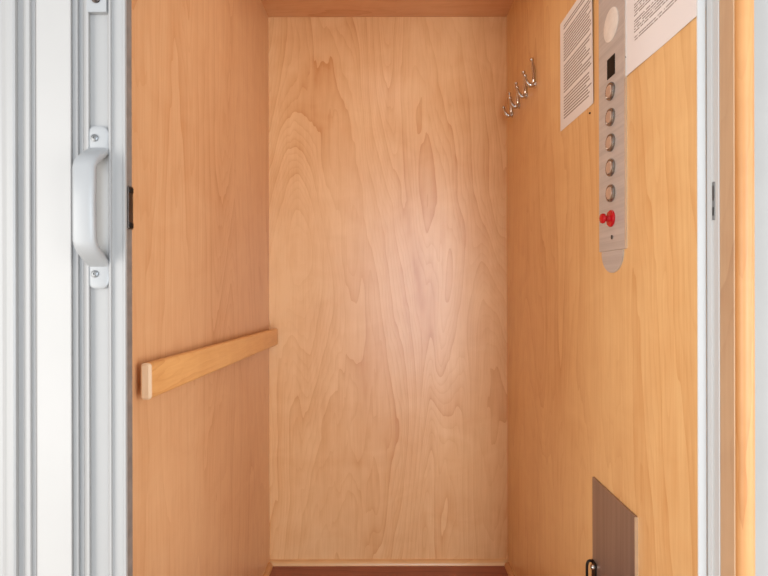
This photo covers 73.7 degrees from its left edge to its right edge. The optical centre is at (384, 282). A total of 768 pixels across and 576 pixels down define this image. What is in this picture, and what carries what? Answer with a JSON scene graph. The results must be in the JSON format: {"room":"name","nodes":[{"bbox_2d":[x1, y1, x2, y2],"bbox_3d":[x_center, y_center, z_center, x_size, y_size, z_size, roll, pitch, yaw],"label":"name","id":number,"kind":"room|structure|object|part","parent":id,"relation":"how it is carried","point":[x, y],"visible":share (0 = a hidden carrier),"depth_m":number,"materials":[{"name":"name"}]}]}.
{"room":"elevator","nodes":[
{"label":"elevator","id":0,"kind":"room"},
{"bbox_2d":[132,0,269,575],"bbox_3d":[-0.462,0.035,1.358,0.018,2.147,1.284,0,0,0],"label":"wall","id":1,"kind":"structure","parent":0,"point":[200,68],"depth_m":1.27,"materials":[{"name":"brown wood"}]},
{"bbox_2d":[141,329,277,399],"bbox_3d":[-0.437,0.192,1.452,0.036,0.096,1.066,0,0,0],"label":"handrail","id":2,"kind":"object","parent":1,"relation":"attached to","point":[160,376],"visible":1,"depth_m":1.14,"materials":[{"name":"brown wood"}]},
{"bbox_3d":[-0.431,0.177,0.923,0.019,0.066,0.007,0,0,0],"label":"rail","id":3,"kind":"part","parent":2,"relation":"part of","materials":[{"name":"beige wood"}]},
{"bbox_2d":[263,563,272,575],"bbox_3d":[-0.442,1.088,1.347,0.018,0.017,1.262,0,0,0],"label":"baseboard","id":4,"kind":"structure","parent":1,"relation":"attached to","point":[269,567],"depth_m":1.94,"materials":[{"name":"brown wood"}]},
{"bbox_2d":[261,0,513,16],"bbox_3d":[0.010,-1.048,1.367,0.966,0.018,1.302,0,0,0],"label":"ceiling","id":5,"kind":"structure","parent":0,"point":[274,8],"depth_m":1.94,"materials":[{"name":"brown wood"}]},
{"bbox_2d":[268,17,507,558],"bbox_3d":[0.012,0.035,2.009,0.966,2.147,0.018,0,0,0],"label":"wall","id":6,"kind":"structure","parent":0,"point":[388,135],"depth_m":2.00,"materials":[{"name":"brown wood"}]},
{"bbox_2d":[269,559,507,565],"bbox_3d":[0.014,1.087,1.991,0.930,0.017,0.018,0,0,0],"label":"baseboard","id":7,"kind":"structure","parent":6,"relation":"attached to","point":[275,562],"depth_m":1.99,"materials":[{"name":"brown wood"}]},
{"bbox_2d":[270,566,507,575],"bbox_3d":[0.014,1.117,1.367,0.966,0.042,1.302,0,0,0],"label":"floor","id":8,"kind":"structure","parent":0,"point":[276,570],"depth_m":1.95,"materials":[{"name":"brown wood"}]},
{"bbox_2d":[506,0,706,575],"bbox_3d":[0.486,0.034,1.358,0.018,2.147,1.284,0,0,0],"label":"wall","id":9,"kind":"structure","parent":0,"point":[602,364],"depth_m":1.15,"materials":[{"name":"brown wood"}]},
{"bbox_2d":[502,92,512,117],"bbox_3d":[0.456,-0.663,1.906,0.043,0.096,0.022,0,0,0],"label":"coat hook","id":10,"kind":"object","parent":9,"relation":"attached to","point":[510,114],"visible":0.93,"depth_m":1.90,"materials":[{"name":"silver metal"}]},
{"bbox_2d":[504,562,514,575],"bbox_3d":[0.470,1.087,1.347,0.018,0.017,1.262,0,0,0],"label":"baseboard","id":11,"kind":"structure","parent":9,"relation":"attached to","point":[507,566],"depth_m":1.93,"materials":[{"name":"brown wood"}]},
{"bbox_2d":[508,82,519,108],"bbox_3d":[0.456,-0.663,1.809,0.043,0.096,0.022,0,0,0],"label":"coat hook","id":12,"kind":"object","parent":9,"relation":"attached to","point":[517,105],"visible":0.91,"depth_m":1.80,"materials":[{"name":"silver metal"}]},
{"bbox_2d":[515,70,527,98],"bbox_3d":[0.456,-0.663,1.712,0.043,0.096,0.022,0,0,0],"label":"coat hook","id":13,"kind":"object","parent":9,"relation":"attached to","point":[525,94],"visible":0.92,"depth_m":1.71,"materials":[{"name":"silver metal"}]},
{"bbox_2d":[523,58,536,87],"bbox_3d":[0.456,-0.663,1.615,0.043,0.096,0.022,0,0,0],"label":"coat hook","id":14,"kind":"object","parent":9,"relation":"attached to","point":[533,83],"visible":1,"depth_m":1.61,"materials":[{"name":"silver metal"}]},
{"bbox_2d":[560,0,592,131],"bbox_3d":[0.474,-0.555,1.275,0.004,0.290,0.222,0,0,1],"label":"paper notice","id":15,"kind":"object","parent":9,"relation":"attached to","point":[576,32],"visible":1,"depth_m":1.27,"materials":[{"name":"white paper"}]},
{"bbox_2d":[585,477,637,575],"bbox_3d":[0.468,0.674,1.067,0.023,0.465,0.202,0,0,0],"label":"access hatch","id":16,"kind":"object","parent":9,"relation":"attached to","point":[614,525],"visible":1,"depth_m":1.07,"materials":[{"name":"wood"}]},
{"bbox_2d":[599,0,626,272],"bbox_3d":[0.463,-0.416,1.069,0.028,0.789,0.125,0,0,0],"label":"control panel","id":17,"kind":"object","parent":9,"relation":"attached to","point":[612,13],"visible":1,"depth_m":1.06,"materials":[{"name":"metal"}]},
{"bbox_3d":[0.461,-0.135,1.069,0.023,0.035,0.035,0,0,0],"label":"stop knob","id":18,"kind":"part","parent":17,"relation":"part of","materials":[{"name":"red plastic"}]},
{"bbox_2d":[625,0,696,75],"bbox_3d":[0.473,-0.556,0.881,0.003,0.300,0.272,0,0,0],"label":"paper notice","id":19,"kind":"object","parent":9,"relation":"attached to","point":[650,24],"visible":0.98,"depth_m":0.92,"materials":[{"name":"paper"}]},
{"bbox_2d":[754,0,767,575],"bbox_3d":[0.000,-0.192,0.686,4.400,2.600,0.052,0,0,0],"label":"wall","id":20,"kind":"structure","parent":0,"point":[760,6],"depth_m":0.66,"materials":[{"name":"white paint"}]},
{"bbox_2d":[0,0,133,575],"bbox_3d":[-0.384,0.127,0.599,0.166,1.947,0.054,0,0,10],"label":"door","id":21,"kind":"structure","parent":20,"relation":"in","point":[67,225],"depth_m":0.60,"materials":[{"name":"metal"}]},
{"bbox_3d":[-0.391,0.127,0.611,0.045,1.947,0.018,0,0,0],"label":"panel","id":22,"kind":"part","parent":21,"relation":"part of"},
{"bbox_3d":[-0.334,-0.088,0.582,0.026,0.189,0.036,0,0,0],"label":"pull handle","id":23,"kind":"part","parent":21,"relation":"part of","materials":[{"name":"plastic"}]},
{"bbox_3d":[-0.335,-0.409,0.597,0.023,0.190,0.007,0,0,0],"label":"plate","id":24,"kind":"part","parent":21,"relation":"part of","materials":[{"name":"plastic"}]},
{"bbox_3d":[-0.303,-0.089,0.606,0.005,0.051,0.011,0,0,0],"label":"latch plate","id":25,"kind":"part","parent":21,"relation":"part of","materials":[{"name":"metal"}]},
{"bbox_2d":[697,0,720,575],"bbox_3d":[0.447,0.122,0.693,0.038,1.970,0.038,0,0,0],"label":"trim","id":26,"kind":"structure","parent":20,"relation":"attached to","point":[708,74],"depth_m":0.70,"materials":[{"name":"metal"}]},
{"bbox_3d":[0.441,-0.110,0.686,0.002,0.051,0.005,0,0,0],"label":"strike plate","id":27,"kind":"part","parent":26,"relation":"part of","materials":[{"name":"metal"}]},
{"bbox_2d":[719,0,754,575],"bbox_3d":[0.453,0.112,0.653,0.026,1.990,0.040,0,0,0],"label":"trim","id":28,"kind":"structure","parent":20,"relation":"attached to","point":[736,17],"depth_m":0.64,"materials":[{"name":"brown wood"}]}
]}

